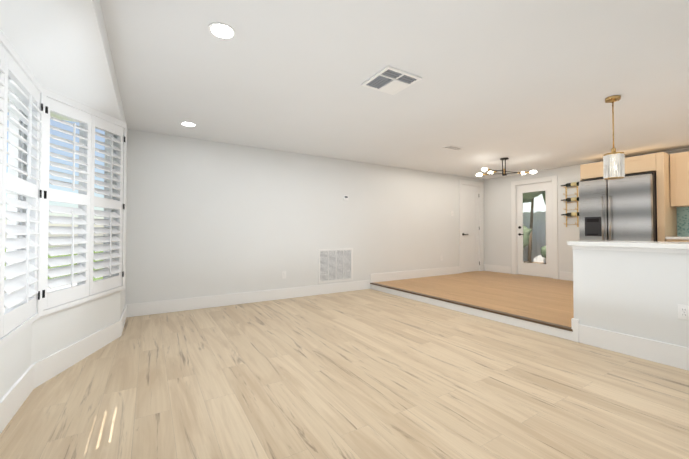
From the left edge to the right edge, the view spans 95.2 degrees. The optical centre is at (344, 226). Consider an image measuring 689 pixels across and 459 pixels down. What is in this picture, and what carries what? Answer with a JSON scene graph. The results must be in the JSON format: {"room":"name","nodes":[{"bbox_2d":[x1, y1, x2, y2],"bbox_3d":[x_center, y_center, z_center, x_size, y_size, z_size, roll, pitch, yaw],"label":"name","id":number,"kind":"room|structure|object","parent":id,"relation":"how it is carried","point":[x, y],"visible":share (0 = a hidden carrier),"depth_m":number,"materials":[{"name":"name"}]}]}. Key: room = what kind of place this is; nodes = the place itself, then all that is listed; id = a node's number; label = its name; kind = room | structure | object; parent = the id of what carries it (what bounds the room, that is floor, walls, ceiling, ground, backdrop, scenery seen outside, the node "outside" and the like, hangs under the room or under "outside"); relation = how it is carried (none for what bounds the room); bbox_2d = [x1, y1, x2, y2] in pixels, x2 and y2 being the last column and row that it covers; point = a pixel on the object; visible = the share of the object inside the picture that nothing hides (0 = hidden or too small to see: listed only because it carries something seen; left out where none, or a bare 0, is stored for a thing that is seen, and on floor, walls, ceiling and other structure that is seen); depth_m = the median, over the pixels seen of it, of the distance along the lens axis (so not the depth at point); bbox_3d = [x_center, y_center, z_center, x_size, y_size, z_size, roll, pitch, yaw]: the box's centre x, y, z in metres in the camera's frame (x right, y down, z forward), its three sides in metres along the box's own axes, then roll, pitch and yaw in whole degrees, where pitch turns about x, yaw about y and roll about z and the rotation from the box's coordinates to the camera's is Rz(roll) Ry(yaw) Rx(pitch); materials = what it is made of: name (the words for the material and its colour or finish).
{"room":"living room","nodes":[
{"label":"living room","id":0,"kind":"room"},
{"bbox_2d":[0,291,119,399],"bbox_3d":[-1.376,0.883,1.170,0.580,0.480,4.847,1,-1,-32],"label":"wall","id":1,"kind":"structure","parent":0,"point":[25,349],"depth_m":2.40,"materials":[{"name":"paint"}]},
{"bbox_2d":[36,290,121,319],"bbox_3d":[-1.376,0.633,1.175,0.601,0.020,4.855,1,-1,-32],"label":"sill","id":2,"kind":"structure","parent":1,"relation":"on","point":[75,305],"depth_m":2.62,"materials":[{"name":"white wood"}]},
{"bbox_2d":[0,264,572,433],"bbox_3d":[1.934,1.014,3.094,7.956,0.284,6.648,1,-1,-32],"label":"baseboard","id":3,"kind":"structure","parent":1,"relation":"attached to","point":[29,380],"depth_m":4.22,"materials":[{"name":"white wood"}]},
{"bbox_2d":[0,0,122,120],"bbox_3d":[-1.376,-1.183,1.206,0.580,0.468,4.742,1,-1,-32],"label":"ceiling","id":4,"kind":"structure","parent":0,"point":[62,47],"depth_m":1.88,"materials":[{"name":"paint"}]},
{"bbox_2d":[103,111,126,318],"bbox_3d":[-1.098,-0.097,1.147,0.150,2.440,6.798,1,-1,-32],"label":"wall","id":5,"kind":"structure","parent":0,"point":[122,299],"depth_m":3.35,"materials":[{"name":"paint"}]},
{"bbox_2d":[0,30,126,346],"bbox_3d":[-1.352,-0.262,1.205,0.597,1.770,4.832,1,-1,-32],"label":"window shutters","id":6,"kind":"object","parent":5,"relation":"attached to","point":[27,299],"visible":1,"depth_m":2.31,"materials":[{"name":"white wood"}]},
{"bbox_2d":[125,129,483,303],"bbox_3d":[0.331,-0.011,6.118,7.817,2.440,0.150,1,-1,-32],"label":"wall","id":7,"kind":"structure","parent":0,"point":[207,218],"depth_m":5.02,"materials":[{"name":"paint"}]},
{"bbox_2d":[318,248,352,282],"bbox_3d":[-0.152,0.702,5.710,0.720,0.600,0.013,1,-1,-32],"label":"air vent","id":8,"kind":"object","parent":7,"relation":"in","point":[335,265],"visible":1,"depth_m":5.70,"materials":[{"name":"white metal"}]},
{"bbox_2d":[459,179,482,272],"bbox_3d":[3.091,0.002,7.808,0.904,2.243,0.185,1,-1,-32],"label":"door","id":9,"kind":"structure","parent":7,"relation":"attached to","point":[470,226],"depth_m":7.80,"materials":[{"name":"white wood"}]},
{"bbox_2d":[370,283,572,340],"bbox_3d":[1.430,1.124,4.653,0.074,0.118,3.432,1,-1,-32],"label":"trim","id":10,"kind":"structure","parent":7,"relation":"attached to","point":[553,329],"depth_m":3.99,"materials":[{"name":"white wood"}]},
{"bbox_2d":[0,289,688,458],"bbox_3d":[0.273,1.189,2.062,4.669,0.100,6.948,1,-1,-32],"label":"floor","id":11,"kind":"structure","parent":0,"point":[367,374],"depth_m":2.16,"materials":[{"name":"brown wood"}]},
{"bbox_2d":[100,0,688,179],"bbox_3d":[2.185,-1.331,3.290,7.667,0.100,6.948,1,-1,-32],"label":"ceiling","id":12,"kind":"structure","parent":0,"point":[525,85],"depth_m":2.73,"materials":[{"name":"paint"}]},
{"bbox_2d":[181,121,195,126],"bbox_3d":[-1.933,-1.266,3.898,0.170,0.008,0.170,1,-1,-32],"label":"recessed light","id":13,"kind":"object","parent":12,"relation":"in","point":[189,124],"visible":0.98,"depth_m":3.90,"materials":[{"name":"white"}]},
{"bbox_2d":[208,22,235,38],"bbox_3d":[-0.812,-1.297,2.092,0.170,0.008,0.170,1,-1,-32],"label":"recessed light","id":14,"kind":"object","parent":12,"relation":"in","point":[221,30],"visible":1,"depth_m":2.08,"materials":[{"name":"white"}]},
{"bbox_2d":[361,65,421,94],"bbox_3d":[0.411,-1.281,2.786,0.380,0.016,0.380,1,-1,-32],"label":"ceiling vent","id":15,"kind":"object","parent":12,"relation":"in","point":[388,79],"visible":1,"depth_m":2.76,"materials":[{"name":"white metal"}]},
{"bbox_2d":[442,145,463,150],"bbox_3d":[1.731,-1.245,5.003,0.340,0.012,0.150,1,-1,-32],"label":"ceiling vent","id":16,"kind":"object","parent":12,"relation":"in","point":[451,147],"visible":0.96,"depth_m":4.97,"materials":[{"name":"white metal"}]},
{"bbox_2d":[476,158,536,176],"bbox_3d":[2.917,-1.083,5.725,1.065,0.310,0.790,1,-1,-32],"label":"chandelier","id":17,"kind":"object","parent":12,"relation":"hanging from","point":[503,173],"visible":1,"depth_m":5.71,"materials":[{"name":"white glass"}]},
{"bbox_2d":[603,95,624,179],"bbox_3d":[2.670,-0.878,3.125,0.163,0.810,0.161,1,-1,-32],"label":"crystal pendant light","id":18,"kind":"object","parent":12,"relation":"hanging from","point":[613,164],"visible":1,"depth_m":3.08,"materials":[{"name":"white glass"}]},
{"bbox_2d":[374,271,573,326],"bbox_3d":[3.850,1.170,4.279,3.748,0.214,6.948,1,-1,-32],"label":"floor","id":19,"kind":"structure","parent":0,"point":[547,299],"depth_m":5.22,"materials":[{"name":"brown wood"}]},
{"bbox_2d":[579,248,642,331],"bbox_3d":[2.797,0.568,3.182,0.570,0.750,0.485,1,-1,-32],"label":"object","id":20,"kind":"object","parent":19,"relation":"on","point":[629,297],"depth_m":2.94,"materials":[{"name":"paint"}]},
{"bbox_2d":[567,240,688,247],"bbox_3d":[3.255,0.158,2.317,0.750,0.040,2.550,1,-1,-32],"label":"countertop","id":21,"kind":"structure","parent":20,"relation":"on","point":[598,243],"depth_m":2.89,"materials":[{"name":"white stone"}]},
{"bbox_2d":[579,172,656,241],"bbox_3d":[4.701,0.128,5.349,0.814,1.906,0.960,1,-1,-32],"label":"fridge","id":22,"kind":"object","parent":19,"relation":"on","point":[624,208],"visible":0.52,"depth_m":5.09,"materials":[{"name":"silver metal"}]},
{"bbox_2d":[639,248,688,343],"bbox_3d":[3.054,0.561,2.766,0.570,0.750,0.493,1,-1,-32],"label":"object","id":23,"kind":"object","parent":19,"relation":"on","point":[663,272],"depth_m":2.63,"materials":[{"name":"paint"}]},
{"bbox_2d":[678,304,688,319],"bbox_3d":[2.729,0.690,2.529,0.010,0.115,0.070,1,-1,-32],"label":"outlet","id":24,"kind":"object","parent":23,"relation":"attached to","point":[683,311],"visible":1,"depth_m":2.53,"materials":[{"name":"white plastic"}]},
{"bbox_2d":[664,239,688,241],"bbox_3d":[5.260,0.632,4.696,0.617,0.876,0.525,1,-1,-32],"label":"base cabinet","id":25,"kind":"object","parent":19,"relation":"on","point":[665,240],"depth_m":4.67,"materials":[{"name":"brown wood"}]},
{"bbox_2d":[664,235,688,238],"bbox_3d":[5.948,0.154,3.574,0.638,0.040,3.170,1,-1,-32],"label":"countertop","id":26,"kind":"structure","parent":25,"relation":"on","point":[665,236],"depth_m":4.77,"materials":[{"name":"white stone"}]},
{"bbox_2d":[484,148,688,278],"bbox_3d":[5.419,-0.028,5.184,0.150,2.440,6.798,1,-1,-32],"label":"wall","id":27,"kind":"structure","parent":0,"point":[497,225],"depth_m":7.46,"materials":[{"name":"paint"}]},
{"bbox_2d":[511,175,557,278],"bbox_3d":[4.253,0.024,7.032,0.185,2.173,0.984,1,-1,-32],"label":"door","id":28,"kind":"structure","parent":27,"relation":"attached to","point":[548,186],"depth_m":6.96,"materials":[{"name":"white wood"}]},
{"bbox_2d":[561,182,578,226],"bbox_3d":[4.555,-0.433,6.339,0.110,0.892,0.340,1,-1,-32],"label":"wine rack","id":29,"kind":"object","parent":27,"relation":"attached to","point":[576,199],"visible":0.98,"depth_m":6.30,"materials":[{"name":"gold metal"}]},
{"bbox_2d":[580,152,667,179],"bbox_3d":[4.812,-0.989,5.437,0.628,0.270,0.984,1,-1,-32],"label":"upper cabinet","id":30,"kind":"object","parent":27,"relation":"attached to","point":[657,163],"depth_m":5.04,"materials":[{"name":"brown wood"}]},
{"bbox_2d":[668,151,688,206],"bbox_3d":[5.371,-0.725,4.788,0.357,0.820,0.525,1,-1,-32],"label":"upper cabinet","id":31,"kind":"object","parent":27,"relation":"attached to","point":[671,171],"depth_m":4.84,"materials":[{"name":"brown wood"}]},
{"label":"outside","id":32,"kind":"structure","parent":0,"visible":0},
{"bbox_2d":[8,98,76,121],"bbox_3d":[-1.750,-1.493,0.827,1.300,0.100,7.600,1,-1,-32],"label":"roof eave","id":33,"kind":"object","parent":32,"point":[58,116],"visible":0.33,"depth_m":4.01,"materials":[{"name":"white wood"}]},
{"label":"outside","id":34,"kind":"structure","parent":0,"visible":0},
{"bbox_2d":[4,246,541,280],"bbox_3d":[1.504,1.401,6.558,70.000,0.130,60.000,1,-1,-32],"label":"lawn","id":35,"kind":"structure","parent":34,"point":[49,256],"depth_m":11.44,"materials":[{"name":"green plant"}]},
{"bbox_2d":[4,283,76,311],"bbox_3d":[-4.142,1.252,-0.468,5.800,0.085,16.000,1,-1,-32],"label":"terrace","id":36,"kind":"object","parent":35,"relation":"on","point":[57,288],"depth_m":6.77,"materials":[{"name":"concrete"}]},
{"bbox_2d":[523,191,545,261],"bbox_3d":[1.956,-1.211,4.954,17.266,5.019,9.090,1,-1,-32],"label":"bushes","id":37,"kind":"object","parent":35,"relation":"on","point":[530,198],"depth_m":10.43,"materials":[{"name":"green plant"}]},
{"bbox_2d":[523,194,545,214],"bbox_3d":[2.675,-1.041,6.149,31.517,4.700,24.000,1,-1,-32],"label":"sky","id":38,"kind":"structure","parent":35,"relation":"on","point":[537,204],"depth_m":15.53,"materials":[{"name":"white"}]},
{"bbox_2d":[523,261,545,263],"bbox_3d":[5.263,1.307,10.065,4.750,0.180,12.000,1,-1,-32],"label":"patio","id":39,"kind":"structure","parent":35,"relation":"on","point":[534,262],"depth_m":11.12,"materials":[{"name":"concrete"}]},
{"bbox_2d":[523,211,545,262],"bbox_3d":[7.974,0.340,9.703,0.060,1.818,10.500,1,-1,-32],"label":"fence","id":40,"kind":"object","parent":39,"relation":"on","point":[537,220],"depth_m":11.34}
]}

